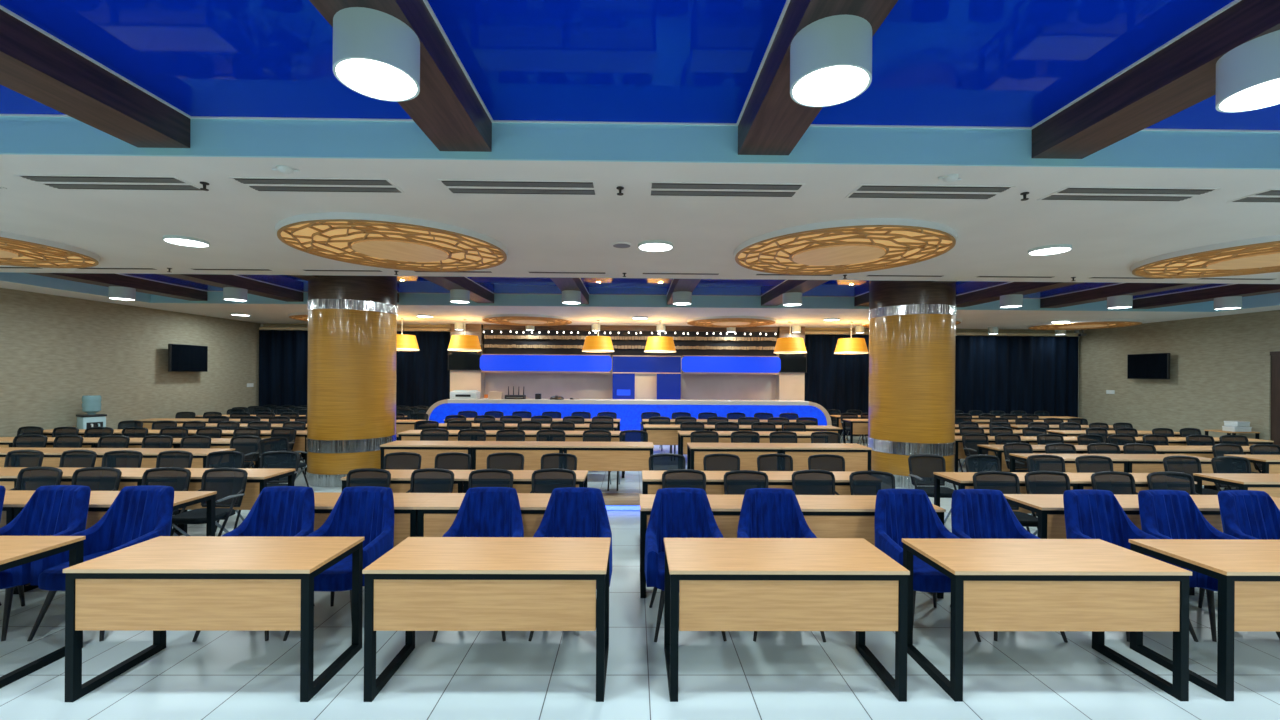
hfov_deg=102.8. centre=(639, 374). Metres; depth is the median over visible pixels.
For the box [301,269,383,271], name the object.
ceiling vent
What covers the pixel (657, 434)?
desk
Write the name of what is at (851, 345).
pendant lamp
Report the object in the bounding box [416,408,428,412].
mesh chair
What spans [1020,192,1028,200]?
sprinkler
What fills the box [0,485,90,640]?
velvet chair
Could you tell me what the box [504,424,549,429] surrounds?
desk
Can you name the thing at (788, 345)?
pendant lamp
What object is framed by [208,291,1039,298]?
trim
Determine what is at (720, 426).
mesh chair
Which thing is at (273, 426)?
desk
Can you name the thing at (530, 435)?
desk
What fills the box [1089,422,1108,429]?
mesh chair
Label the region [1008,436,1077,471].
desk
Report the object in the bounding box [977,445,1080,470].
desk
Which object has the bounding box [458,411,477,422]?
mesh chair
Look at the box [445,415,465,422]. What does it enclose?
mesh chair
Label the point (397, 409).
mesh chair
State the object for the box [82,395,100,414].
bottle
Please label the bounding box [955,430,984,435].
desk
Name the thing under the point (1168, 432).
mesh chair
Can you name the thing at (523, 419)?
desk
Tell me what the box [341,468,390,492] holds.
mesh chair
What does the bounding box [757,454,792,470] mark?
mesh chair
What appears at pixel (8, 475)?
desk
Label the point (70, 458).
mesh chair
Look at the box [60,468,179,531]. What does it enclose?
desk
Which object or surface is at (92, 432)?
mesh chair
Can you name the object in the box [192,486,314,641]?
velvet chair
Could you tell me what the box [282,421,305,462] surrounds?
mesh chair
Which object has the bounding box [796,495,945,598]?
desk
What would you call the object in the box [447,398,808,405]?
countertop
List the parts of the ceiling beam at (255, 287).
edge trim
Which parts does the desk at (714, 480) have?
leg frame, rail, modesty panel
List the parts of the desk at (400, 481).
leg frame, modesty panel, rail, leg frame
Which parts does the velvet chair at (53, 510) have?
leg, leg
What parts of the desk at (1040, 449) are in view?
leg frame, modesty panel, rail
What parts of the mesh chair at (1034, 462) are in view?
frame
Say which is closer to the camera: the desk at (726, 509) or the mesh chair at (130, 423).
the desk at (726, 509)
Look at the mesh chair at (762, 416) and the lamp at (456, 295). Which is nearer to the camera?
the lamp at (456, 295)
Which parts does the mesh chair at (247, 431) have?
frame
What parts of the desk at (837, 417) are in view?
leg frame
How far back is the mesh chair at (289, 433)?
9.12 m
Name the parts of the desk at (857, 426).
leg frame, modesty panel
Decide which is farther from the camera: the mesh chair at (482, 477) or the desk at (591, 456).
the desk at (591, 456)
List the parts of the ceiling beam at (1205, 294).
edge trim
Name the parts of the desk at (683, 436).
leg frame, modesty panel, rail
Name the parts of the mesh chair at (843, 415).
frame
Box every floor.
[0,436,1279,719]
[587,445,896,492]
[605,505,639,510]
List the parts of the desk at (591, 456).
modesty panel, rail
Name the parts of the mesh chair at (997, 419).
frame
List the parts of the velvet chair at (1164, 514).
leg, leg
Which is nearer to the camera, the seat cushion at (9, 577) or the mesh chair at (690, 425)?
the seat cushion at (9, 577)
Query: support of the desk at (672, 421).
on the floor at (632, 482)
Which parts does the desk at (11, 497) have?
modesty panel, leg frame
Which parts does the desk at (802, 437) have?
modesty panel, rail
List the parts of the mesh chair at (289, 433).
frame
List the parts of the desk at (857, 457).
modesty panel, rail, leg frame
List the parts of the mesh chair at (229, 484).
leg, leg, seat, leg, frame, leg, armrest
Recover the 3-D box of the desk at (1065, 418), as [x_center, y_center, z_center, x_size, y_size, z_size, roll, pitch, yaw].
[11.618,1.565,14.390,1.280,0.750,0.501,0,0,-1]
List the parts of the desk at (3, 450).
modesty panel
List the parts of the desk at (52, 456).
modesty panel, rail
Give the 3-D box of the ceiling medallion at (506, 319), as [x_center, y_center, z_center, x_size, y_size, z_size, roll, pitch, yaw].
[-3.058,-1.475,13.964,2.413,0.092,2.413,0,0,16]
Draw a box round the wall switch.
[1106,390,1114,393]
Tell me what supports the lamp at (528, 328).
attached to the ceiling at (124, 228)
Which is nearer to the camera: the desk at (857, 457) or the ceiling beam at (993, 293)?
the desk at (857, 457)
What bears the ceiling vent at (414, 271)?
in the ceiling at (124, 228)
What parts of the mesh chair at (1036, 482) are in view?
frame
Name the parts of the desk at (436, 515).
leg frame, modesty panel, rail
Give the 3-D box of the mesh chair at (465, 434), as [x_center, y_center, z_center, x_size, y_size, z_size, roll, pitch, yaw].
[-2.703,1.309,7.987,0.538,0.879,0.523,0,0,2]
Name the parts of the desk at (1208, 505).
leg frame, rail, modesty panel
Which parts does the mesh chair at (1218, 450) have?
frame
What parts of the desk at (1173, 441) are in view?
rail, modesty panel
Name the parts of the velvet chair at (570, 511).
leg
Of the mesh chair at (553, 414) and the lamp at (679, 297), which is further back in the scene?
the mesh chair at (553, 414)
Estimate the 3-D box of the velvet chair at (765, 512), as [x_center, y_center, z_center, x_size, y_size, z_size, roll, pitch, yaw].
[1.053,1.401,3.898,0.610,0.938,0.671,0,0,0]
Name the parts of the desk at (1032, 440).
modesty panel, rail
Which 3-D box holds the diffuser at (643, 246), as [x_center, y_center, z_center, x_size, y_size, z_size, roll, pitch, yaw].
[0.180,-1.473,5.883,0.376,0.012,0.376,0,0,-1]
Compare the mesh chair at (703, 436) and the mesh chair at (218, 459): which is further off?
the mesh chair at (703, 436)
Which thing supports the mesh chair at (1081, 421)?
on the floor at (221, 675)
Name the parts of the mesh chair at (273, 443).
frame, seat, leg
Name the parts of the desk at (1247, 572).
leg frame, modesty panel, rail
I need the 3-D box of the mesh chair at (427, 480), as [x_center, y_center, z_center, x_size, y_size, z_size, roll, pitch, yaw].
[-2.167,1.413,5.080,0.538,0.879,0.523,0,0,4]
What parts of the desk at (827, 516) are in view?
modesty panel, rail, leg frame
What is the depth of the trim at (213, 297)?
11.30 m
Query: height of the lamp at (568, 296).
0.212 m
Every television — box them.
[168,344,207,371]
[448,344,481,369]
[779,347,806,372]
[1127,353,1169,378]
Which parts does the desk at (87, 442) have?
modesty panel, rail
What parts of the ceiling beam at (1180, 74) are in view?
edge trim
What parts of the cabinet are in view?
rail, rail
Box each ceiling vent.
[0,266,44,268]
[14,175,202,190]
[77,267,158,269]
[189,268,273,270]
[228,177,404,192]
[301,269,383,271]
[414,271,493,272]
[437,179,597,195]
[527,271,606,273]
[641,272,719,274]
[648,182,805,197]
[755,273,833,275]
[845,184,1014,199]
[865,274,945,276]
[975,275,1056,277]
[1037,187,1219,201]
[1088,277,1165,278]
[1197,278,1278,279]
[1226,189,1279,202]
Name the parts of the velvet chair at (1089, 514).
leg, leg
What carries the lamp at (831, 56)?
attached to the ceiling beam at (769, 122)
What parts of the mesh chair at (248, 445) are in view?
seat, leg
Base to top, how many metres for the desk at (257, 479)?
0.750 m
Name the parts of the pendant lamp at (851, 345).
lamp shade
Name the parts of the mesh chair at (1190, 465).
frame, seat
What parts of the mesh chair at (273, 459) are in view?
leg, seat, frame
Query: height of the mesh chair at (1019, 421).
0.879 m
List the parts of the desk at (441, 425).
rail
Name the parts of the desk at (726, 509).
leg frame, modesty panel, rail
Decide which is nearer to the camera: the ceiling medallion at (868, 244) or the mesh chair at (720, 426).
the ceiling medallion at (868, 244)
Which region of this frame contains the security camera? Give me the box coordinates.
[1078,329,1085,336]
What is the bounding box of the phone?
[549,395,563,399]
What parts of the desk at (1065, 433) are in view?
leg frame, rail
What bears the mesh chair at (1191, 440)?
on the floor at (221, 675)
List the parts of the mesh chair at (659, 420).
frame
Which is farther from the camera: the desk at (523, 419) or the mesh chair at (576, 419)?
the desk at (523, 419)
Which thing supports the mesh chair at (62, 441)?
on the floor at (221, 675)
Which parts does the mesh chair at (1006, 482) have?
frame, seat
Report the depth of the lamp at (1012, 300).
9.57 m
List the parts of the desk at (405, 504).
modesty panel, rail, leg frame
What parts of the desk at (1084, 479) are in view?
leg frame, modesty panel, rail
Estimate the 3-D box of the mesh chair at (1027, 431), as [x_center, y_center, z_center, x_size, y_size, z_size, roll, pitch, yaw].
[7.857,1.482,9.982,0.538,0.879,0.523,0,0,3]
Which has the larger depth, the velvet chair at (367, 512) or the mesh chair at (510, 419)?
the mesh chair at (510, 419)
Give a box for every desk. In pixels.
[0,437,14,446]
[0,447,49,466]
[0,467,69,489]
[0,490,34,584]
[0,536,85,688]
[12,437,98,447]
[12,491,216,593]
[38,448,143,466]
[43,429,120,436]
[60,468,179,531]
[63,536,363,701]
[94,438,181,447]
[113,429,159,435]
[132,448,234,467]
[136,418,200,429]
[173,468,294,535]
[176,438,278,483]
[177,423,217,427]
[188,430,252,467]
[191,419,239,422]
[195,415,252,418]
[239,424,303,456]
[260,430,306,474]
[314,492,437,547]
[341,469,473,492]
[362,537,610,701]
[380,441,480,469]
[396,420,422,436]
[398,430,459,440]
[416,493,551,536]
[438,423,479,429]
[444,418,499,422]
[463,470,587,492]
[472,441,567,469]
[485,430,539,440]
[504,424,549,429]
[522,418,562,421]
[561,419,619,430]
[563,431,624,477]
[563,441,653,470]
[575,424,617,430]
[639,494,743,597]
[642,419,700,430]
[642,470,728,529]
[643,424,709,444]
[664,538,909,701]
[678,431,735,454]
[687,443,781,470]
[698,419,737,424]
[707,425,750,430]
[753,431,812,442]
[761,471,855,494]
[773,443,871,470]
[776,425,840,434]
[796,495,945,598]
[830,415,860,428]
[843,419,867,442]
[902,538,1191,701]
[933,472,1078,535]
[955,424,989,429]
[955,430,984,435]
[955,436,1026,471]
[972,420,1015,429]
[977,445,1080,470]
[984,430,1047,435]
[1004,494,1141,538]
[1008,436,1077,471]
[1009,453,1128,472]
[1011,425,1058,429]
[1039,416,1077,420]
[1047,430,1114,436]
[1066,473,1196,492]
[1074,445,1161,453]
[1081,425,1113,429]
[1100,454,1217,490]
[1107,430,1179,436]
[1107,437,1186,445]
[1129,539,1279,700]
[1137,495,1279,594]
[1154,445,1213,488]
[1177,437,1273,445]
[1193,473,1279,497]
[1210,446,1261,489]
[1224,454,1279,488]
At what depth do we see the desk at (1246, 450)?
7.98 m
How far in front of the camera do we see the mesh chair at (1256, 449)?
7.77 m
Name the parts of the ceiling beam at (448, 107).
edge trim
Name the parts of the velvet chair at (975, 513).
leg, leg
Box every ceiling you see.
[0,0,1279,129]
[0,154,1279,329]
[124,274,1228,298]
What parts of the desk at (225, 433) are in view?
rail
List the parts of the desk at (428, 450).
leg frame, modesty panel, rail, leg frame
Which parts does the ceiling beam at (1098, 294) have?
edge trim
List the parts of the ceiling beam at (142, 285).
edge trim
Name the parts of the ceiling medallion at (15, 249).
backlit panel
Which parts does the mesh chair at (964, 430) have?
frame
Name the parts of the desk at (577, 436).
modesty panel, rail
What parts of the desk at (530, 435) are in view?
modesty panel, rail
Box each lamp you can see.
[108,286,135,300]
[223,287,247,301]
[333,7,419,101]
[397,318,419,350]
[448,319,481,350]
[450,289,469,302]
[455,323,463,329]
[526,325,534,330]
[562,290,580,303]
[582,320,613,351]
[592,324,599,330]
[644,320,675,352]
[657,324,664,331]
[673,291,691,304]
[727,327,735,331]
[774,321,806,353]
[783,292,801,305]
[790,15,871,106]
[792,325,800,332]
[834,322,868,353]
[855,326,864,332]
[988,327,997,333]
[1000,294,1022,307]
[1055,330,1065,334]
[1107,295,1132,308]
[1214,296,1241,309]
[1216,30,1279,112]
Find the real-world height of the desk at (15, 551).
0.750 m
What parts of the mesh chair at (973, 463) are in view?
frame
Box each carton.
[489,392,502,398]
[1222,426,1251,431]
[1224,421,1249,426]
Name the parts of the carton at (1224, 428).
lid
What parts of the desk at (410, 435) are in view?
modesty panel, rail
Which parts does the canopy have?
rail, rail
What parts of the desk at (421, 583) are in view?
leg frame, modesty panel, rail, leg frame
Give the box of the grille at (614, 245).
[613,244,629,247]
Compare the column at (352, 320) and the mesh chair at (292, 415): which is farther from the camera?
the mesh chair at (292, 415)
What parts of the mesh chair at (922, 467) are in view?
armrest, frame, seat, leg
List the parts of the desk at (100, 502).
leg frame, rail, modesty panel, leg frame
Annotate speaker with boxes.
[535,394,541,398]
[611,242,631,247]
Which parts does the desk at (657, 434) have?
modesty panel, rail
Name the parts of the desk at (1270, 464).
leg frame, modesty panel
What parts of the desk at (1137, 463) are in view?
leg frame, rail, modesty panel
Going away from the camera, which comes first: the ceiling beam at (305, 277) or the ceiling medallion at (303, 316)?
the ceiling beam at (305, 277)
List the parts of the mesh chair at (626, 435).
frame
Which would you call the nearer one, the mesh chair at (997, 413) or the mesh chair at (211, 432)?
the mesh chair at (211, 432)
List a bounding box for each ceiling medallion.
[0,231,99,267]
[275,212,507,271]
[288,312,307,320]
[482,314,572,325]
[687,316,775,326]
[734,218,957,274]
[862,318,961,327]
[1027,319,1142,329]
[1130,235,1279,278]
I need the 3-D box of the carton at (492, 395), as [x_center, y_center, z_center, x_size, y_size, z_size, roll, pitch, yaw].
[-3.890,0.554,13.814,0.340,0.196,0.200,0,0,-1]
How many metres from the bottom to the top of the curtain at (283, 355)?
3.210 m
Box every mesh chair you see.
[4,450,43,466]
[10,466,62,490]
[12,434,47,447]
[17,426,43,435]
[52,427,78,436]
[53,435,82,447]
[59,450,96,467]
[71,467,121,490]
[84,427,113,437]
[97,435,129,447]
[101,450,142,467]
[117,420,142,428]
[121,427,147,437]
[141,435,172,447]
[141,467,190,535]
[151,420,176,429]
[156,450,192,467]
[159,427,188,437]
[172,468,247,535]
[175,412,195,418]
[180,435,211,447]
[182,421,205,429]
[196,427,221,437]
[203,412,221,418]
[205,451,244,532]
[208,416,228,422]
[217,421,239,429]
[227,409,244,414]
[230,412,249,418]
[230,436,261,467]
[232,407,247,411]
[233,427,260,466]
[233,451,299,529]
[240,416,260,423]
[247,421,270,429]
[248,406,261,414]
[253,407,268,414]
[253,428,296,467]
[254,409,270,414]
[256,412,274,418]
[258,437,308,486]
[269,416,289,423]
[272,407,288,414]
[276,409,292,414]
[280,412,298,418]
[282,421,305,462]
[293,407,306,412]
[295,416,306,423]
[297,409,306,414]
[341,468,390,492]
[383,452,420,469]
[396,408,410,412]
[396,413,404,419]
[397,410,413,419]
[406,407,418,412]
[406,468,453,492]
[409,413,428,419]
[414,420,438,429]
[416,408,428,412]
[420,429,448,440]
[435,452,470,492]
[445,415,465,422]
[447,420,471,429]
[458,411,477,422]
[458,429,485,440]
[468,469,513,488]
[474,415,494,422]
[480,421,504,429]
[484,411,503,417]
[487,452,523,469]
[496,429,524,440]
[500,415,521,423]
[512,411,531,417]
[517,421,541,429]
[530,468,575,492]
[531,416,551,423]
[536,429,565,450]
[541,453,576,469]
[542,411,560,417]
[550,421,574,430]
[563,416,583,423]
[571,412,590,418]
[583,430,610,490]
[589,421,613,471]
[592,416,613,422]
[597,412,616,418]
[616,430,647,490]
[640,412,662,450]
[647,453,685,493]
[649,416,671,453]
[662,469,708,494]
[672,412,690,418]
[674,416,696,453]
[680,421,703,430]
[690,430,718,442]
[698,412,716,418]
[703,453,739,470]
[707,417,728,430]
[715,422,738,437]
[724,470,767,494]
[727,412,745,418]
[731,431,759,442]
[738,417,759,424]
[751,422,775,430]
[754,413,772,419]
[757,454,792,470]
[768,417,789,424]
[769,431,796,442]
[779,413,798,419]
[782,422,805,431]
[792,470,839,494]
[796,417,817,424]
[808,454,844,470]
[811,431,839,442]
[827,409,847,440]
[840,413,864,445]
[846,410,867,438]
[849,471,894,494]
[860,413,867,446]
[908,454,956,522]
[955,413,971,419]
[955,417,971,423]
[958,422,978,429]
[959,427,983,470]
[962,433,996,455]
[965,455,1030,532]
[968,410,982,415]
[973,471,1037,534]
[978,414,995,419]
[989,422,1010,427]
[989,427,1012,435]
[990,410,1004,415]
[990,417,1013,429]
[995,434,1020,471]
[1000,414,1017,419]
[1003,443,1032,471]
[1010,411,1026,415]
[1015,418,1033,424]
[1022,414,1038,419]
[1022,427,1046,435]
[1024,471,1070,536]
[1027,455,1066,515]
[1028,422,1049,429]
[1034,411,1049,415]
[1037,434,1063,444]
[1044,418,1063,424]
[1045,443,1075,453]
[1059,422,1080,429]
[1067,418,1087,424]
[1075,455,1113,472]
[1077,434,1103,444]
[1086,427,1107,442]
[1087,443,1120,453]
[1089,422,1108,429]
[1091,471,1137,494]
[1108,434,1135,444]
[1113,422,1132,430]
[1115,427,1137,436]
[1123,443,1155,453]
[1142,434,1168,445]
[1147,471,1199,494]
[1152,428,1173,436]
[1163,455,1221,494]
[1179,428,1201,436]
[1186,435,1214,445]
[1211,456,1251,490]
[1212,444,1261,490]
[1219,435,1248,445]
[1249,444,1279,471]
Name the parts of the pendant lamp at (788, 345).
lamp shade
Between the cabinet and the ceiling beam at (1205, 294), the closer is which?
the ceiling beam at (1205, 294)
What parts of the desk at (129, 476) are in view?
modesty panel, rail, leg frame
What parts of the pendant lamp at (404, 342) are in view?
lamp shade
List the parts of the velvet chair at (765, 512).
leg, leg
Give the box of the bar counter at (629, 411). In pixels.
[426,398,831,430]
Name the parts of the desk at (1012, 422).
rail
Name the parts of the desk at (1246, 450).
modesty panel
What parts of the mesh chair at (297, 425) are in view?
frame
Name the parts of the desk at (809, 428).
rail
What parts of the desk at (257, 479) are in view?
leg frame, modesty panel, rail, leg frame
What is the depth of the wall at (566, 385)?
15.89 m
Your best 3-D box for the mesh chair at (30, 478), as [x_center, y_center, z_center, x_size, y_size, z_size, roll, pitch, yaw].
[-6.168,1.385,5.032,0.538,0.879,0.523,0,0,3]
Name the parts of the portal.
panel, panel, door, rail, rail, panel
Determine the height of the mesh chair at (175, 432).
0.879 m
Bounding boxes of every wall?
[0,288,259,436]
[263,324,1073,435]
[1078,310,1279,439]
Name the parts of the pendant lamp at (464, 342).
lamp shade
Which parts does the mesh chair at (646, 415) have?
frame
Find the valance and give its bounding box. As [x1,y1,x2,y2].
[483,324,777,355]
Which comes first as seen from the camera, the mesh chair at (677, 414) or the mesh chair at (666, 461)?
the mesh chair at (666, 461)
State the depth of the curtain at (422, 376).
15.65 m
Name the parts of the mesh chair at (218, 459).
frame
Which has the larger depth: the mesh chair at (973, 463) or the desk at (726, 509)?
the mesh chair at (973, 463)
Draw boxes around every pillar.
[450,324,484,397]
[776,326,804,400]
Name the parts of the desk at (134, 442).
modesty panel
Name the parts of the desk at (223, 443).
rail, modesty panel, leg frame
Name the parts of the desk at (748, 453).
leg frame, modesty panel, rail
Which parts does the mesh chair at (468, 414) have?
frame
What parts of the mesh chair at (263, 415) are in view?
frame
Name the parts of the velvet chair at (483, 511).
leg, leg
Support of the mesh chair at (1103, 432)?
on the floor at (221, 675)
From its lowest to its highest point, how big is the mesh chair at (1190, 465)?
0.879 m
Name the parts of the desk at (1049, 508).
leg frame, rail, modesty panel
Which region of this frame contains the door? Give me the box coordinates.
[1264,351,1279,445]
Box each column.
[306,275,396,486]
[868,280,955,488]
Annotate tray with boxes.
[76,414,106,416]
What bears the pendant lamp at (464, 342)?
hanging from the ceiling at (124, 228)
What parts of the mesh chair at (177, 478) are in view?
frame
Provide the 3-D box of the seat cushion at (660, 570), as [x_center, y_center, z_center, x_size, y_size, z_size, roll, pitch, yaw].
[0.344,1.453,3.820,0.524,0.138,0.530,0,0,-2]
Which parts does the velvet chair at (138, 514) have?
leg, leg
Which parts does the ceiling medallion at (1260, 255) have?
backlit panel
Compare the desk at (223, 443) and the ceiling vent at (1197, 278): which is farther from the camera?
the desk at (223, 443)
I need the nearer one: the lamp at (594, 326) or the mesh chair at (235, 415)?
the mesh chair at (235, 415)
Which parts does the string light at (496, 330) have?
cord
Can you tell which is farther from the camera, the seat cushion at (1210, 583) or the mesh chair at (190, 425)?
the mesh chair at (190, 425)
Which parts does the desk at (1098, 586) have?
leg frame, modesty panel, rail, leg frame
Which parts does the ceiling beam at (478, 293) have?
edge trim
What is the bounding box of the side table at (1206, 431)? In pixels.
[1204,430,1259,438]
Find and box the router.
[505,386,525,398]
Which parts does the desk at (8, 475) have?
modesty panel, rail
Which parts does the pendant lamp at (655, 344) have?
lamp shade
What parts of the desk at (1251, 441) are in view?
rail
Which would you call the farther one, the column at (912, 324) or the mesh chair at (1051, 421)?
the mesh chair at (1051, 421)
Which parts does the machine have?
lid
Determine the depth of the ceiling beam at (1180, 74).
2.84 m
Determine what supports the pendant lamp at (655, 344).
hanging from the ceiling at (124, 228)
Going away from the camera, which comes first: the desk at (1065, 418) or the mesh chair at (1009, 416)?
the mesh chair at (1009, 416)
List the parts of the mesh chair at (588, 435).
frame, leg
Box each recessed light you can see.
[163,235,209,246]
[231,313,249,315]
[417,314,432,317]
[632,316,647,318]
[638,240,672,251]
[823,318,839,320]
[1028,244,1071,254]
[1051,320,1069,322]
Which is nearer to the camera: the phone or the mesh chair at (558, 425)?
the mesh chair at (558, 425)
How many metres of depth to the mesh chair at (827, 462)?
6.45 m
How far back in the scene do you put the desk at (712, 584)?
2.92 m
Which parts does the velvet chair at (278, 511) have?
leg, leg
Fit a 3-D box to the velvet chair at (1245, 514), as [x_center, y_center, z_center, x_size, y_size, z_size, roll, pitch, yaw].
[4.977,1.429,3.946,0.610,0.938,0.671,0,0,-2]
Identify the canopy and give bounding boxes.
[681,355,780,373]
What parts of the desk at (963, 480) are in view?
leg frame, modesty panel, rail, leg frame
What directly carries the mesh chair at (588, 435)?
on the floor at (632, 482)
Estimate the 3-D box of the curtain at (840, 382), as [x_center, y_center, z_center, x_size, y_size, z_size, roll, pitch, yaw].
[7.134,0.274,15.817,4.150,3.210,0.145,0,0,-1]
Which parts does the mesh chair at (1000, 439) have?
frame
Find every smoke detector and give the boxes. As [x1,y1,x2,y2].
[272,165,299,174]
[938,174,960,182]
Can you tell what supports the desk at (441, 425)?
on the floor at (632, 482)
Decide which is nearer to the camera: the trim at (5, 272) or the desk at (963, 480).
the desk at (963, 480)
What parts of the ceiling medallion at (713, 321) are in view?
backlit panel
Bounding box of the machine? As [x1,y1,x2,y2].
[450,390,479,398]
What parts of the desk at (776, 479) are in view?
rail, modesty panel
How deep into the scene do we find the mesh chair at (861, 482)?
5.34 m
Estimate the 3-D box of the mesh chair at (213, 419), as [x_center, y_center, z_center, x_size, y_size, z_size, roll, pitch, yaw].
[-9.493,1.362,11.300,0.538,0.879,0.523,0,0,1]
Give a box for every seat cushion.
[0,569,17,588]
[38,550,109,590]
[314,554,351,590]
[656,552,664,590]
[913,555,950,592]
[1204,576,1217,590]
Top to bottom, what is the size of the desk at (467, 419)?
0.750 m
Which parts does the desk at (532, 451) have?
leg frame, modesty panel, rail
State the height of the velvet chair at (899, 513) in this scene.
0.938 m
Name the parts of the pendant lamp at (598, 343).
lamp shade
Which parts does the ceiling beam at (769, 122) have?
edge trim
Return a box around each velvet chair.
[0,485,5,605]
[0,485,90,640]
[27,485,173,640]
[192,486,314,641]
[283,486,393,640]
[432,487,523,641]
[528,487,611,640]
[645,488,726,641]
[737,488,825,641]
[874,489,980,641]
[950,489,1067,642]
[1063,489,1198,641]
[1138,490,1279,641]
[1218,490,1279,539]
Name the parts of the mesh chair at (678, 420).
frame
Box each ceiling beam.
[0,5,191,147]
[27,273,207,300]
[158,274,303,301]
[289,275,398,302]
[309,0,493,151]
[419,276,494,302]
[550,278,589,303]
[666,279,700,304]
[736,0,897,154]
[761,280,829,305]
[854,281,957,306]
[956,282,1084,306]
[1030,0,1279,158]
[1040,283,1205,307]
[1133,284,1279,308]
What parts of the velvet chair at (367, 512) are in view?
leg, leg, leg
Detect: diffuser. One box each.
[164,239,207,246]
[336,59,416,98]
[639,243,671,250]
[793,66,868,103]
[1029,248,1070,254]
[1220,79,1279,109]
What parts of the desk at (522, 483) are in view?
leg frame, modesty panel, rail, leg frame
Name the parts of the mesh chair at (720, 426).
frame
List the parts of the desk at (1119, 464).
leg frame, modesty panel, rail, leg frame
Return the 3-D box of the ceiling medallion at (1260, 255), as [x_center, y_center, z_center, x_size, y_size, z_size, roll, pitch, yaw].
[7.537,-1.402,6.111,2.413,0.092,2.413,0,0,-17]
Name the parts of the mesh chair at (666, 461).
frame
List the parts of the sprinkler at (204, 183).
stem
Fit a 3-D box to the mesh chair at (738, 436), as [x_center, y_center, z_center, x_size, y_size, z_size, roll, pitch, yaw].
[1.677,1.339,7.949,0.538,0.879,0.523,0,0,0]
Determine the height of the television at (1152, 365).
0.680 m
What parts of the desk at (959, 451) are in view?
leg frame, modesty panel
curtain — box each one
[259,327,307,405]
[396,328,449,406]
[804,331,868,435]
[955,332,1079,416]
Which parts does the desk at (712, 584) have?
leg frame, modesty panel, rail, leg frame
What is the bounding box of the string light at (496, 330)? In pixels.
[483,330,776,334]
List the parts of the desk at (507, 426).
rail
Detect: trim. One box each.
[0,116,1279,169]
[0,272,149,302]
[5,272,1223,283]
[108,292,1215,311]
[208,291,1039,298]
[602,493,641,504]
[606,506,639,509]
[1074,330,1078,404]
[1216,292,1279,311]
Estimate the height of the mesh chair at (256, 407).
0.879 m
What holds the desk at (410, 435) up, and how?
on the floor at (632, 482)
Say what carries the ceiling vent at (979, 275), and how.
in the ceiling at (124, 228)
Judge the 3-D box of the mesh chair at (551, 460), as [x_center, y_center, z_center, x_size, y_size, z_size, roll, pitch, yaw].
[-1.030,1.421,6.171,0.538,0.879,0.523,0,0,4]
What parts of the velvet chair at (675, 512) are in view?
leg, leg, leg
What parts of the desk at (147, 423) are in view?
modesty panel, rail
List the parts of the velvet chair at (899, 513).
leg, leg, leg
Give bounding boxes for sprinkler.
[200,182,208,190]
[616,186,623,195]
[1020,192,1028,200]
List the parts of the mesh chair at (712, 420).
frame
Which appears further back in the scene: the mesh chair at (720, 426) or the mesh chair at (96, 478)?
the mesh chair at (720, 426)
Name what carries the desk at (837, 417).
on the floor at (221, 675)
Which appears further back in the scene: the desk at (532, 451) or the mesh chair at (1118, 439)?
the mesh chair at (1118, 439)
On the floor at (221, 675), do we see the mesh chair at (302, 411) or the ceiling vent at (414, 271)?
the mesh chair at (302, 411)
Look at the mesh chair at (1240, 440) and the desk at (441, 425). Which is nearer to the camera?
the mesh chair at (1240, 440)
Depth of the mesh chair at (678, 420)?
10.97 m
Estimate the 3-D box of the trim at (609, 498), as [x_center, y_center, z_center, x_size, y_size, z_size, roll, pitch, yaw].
[-0.124,1.767,7.274,8.350,0.015,0.650,0,0,-1]
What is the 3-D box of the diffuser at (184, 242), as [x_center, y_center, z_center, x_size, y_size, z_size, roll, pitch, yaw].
[-5.160,-1.510,5.818,0.376,0.012,0.376,0,0,-1]
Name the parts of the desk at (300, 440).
modesty panel, leg frame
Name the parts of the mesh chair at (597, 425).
frame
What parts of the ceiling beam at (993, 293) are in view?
edge trim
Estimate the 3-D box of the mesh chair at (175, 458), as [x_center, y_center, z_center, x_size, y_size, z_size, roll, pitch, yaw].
[-5.820,1.388,6.165,0.538,0.879,0.523,0,0,4]
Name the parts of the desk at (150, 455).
modesty panel, rail, leg frame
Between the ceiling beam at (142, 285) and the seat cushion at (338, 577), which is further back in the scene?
the ceiling beam at (142, 285)
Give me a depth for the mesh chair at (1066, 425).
11.32 m
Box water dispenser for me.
[76,395,106,428]
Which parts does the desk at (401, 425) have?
modesty panel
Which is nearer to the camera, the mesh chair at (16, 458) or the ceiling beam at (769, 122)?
the ceiling beam at (769, 122)
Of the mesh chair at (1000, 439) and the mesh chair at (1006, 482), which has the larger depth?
the mesh chair at (1000, 439)
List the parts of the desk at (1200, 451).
rail, modesty panel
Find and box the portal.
[612,355,680,399]
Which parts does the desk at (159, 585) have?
leg frame, rail, modesty panel, leg frame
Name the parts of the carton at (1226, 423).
lid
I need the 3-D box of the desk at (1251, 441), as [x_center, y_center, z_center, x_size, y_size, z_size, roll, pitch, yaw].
[10.747,1.559,9.429,1.280,0.750,0.501,0,0,-1]
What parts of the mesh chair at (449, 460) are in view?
frame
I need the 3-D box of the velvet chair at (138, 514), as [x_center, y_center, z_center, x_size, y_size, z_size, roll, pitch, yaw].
[-3.956,1.367,3.838,0.610,0.938,0.671,0,0,-1]
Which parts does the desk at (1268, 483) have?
leg frame, modesty panel, rail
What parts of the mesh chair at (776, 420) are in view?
frame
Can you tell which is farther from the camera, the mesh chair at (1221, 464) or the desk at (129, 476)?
the mesh chair at (1221, 464)

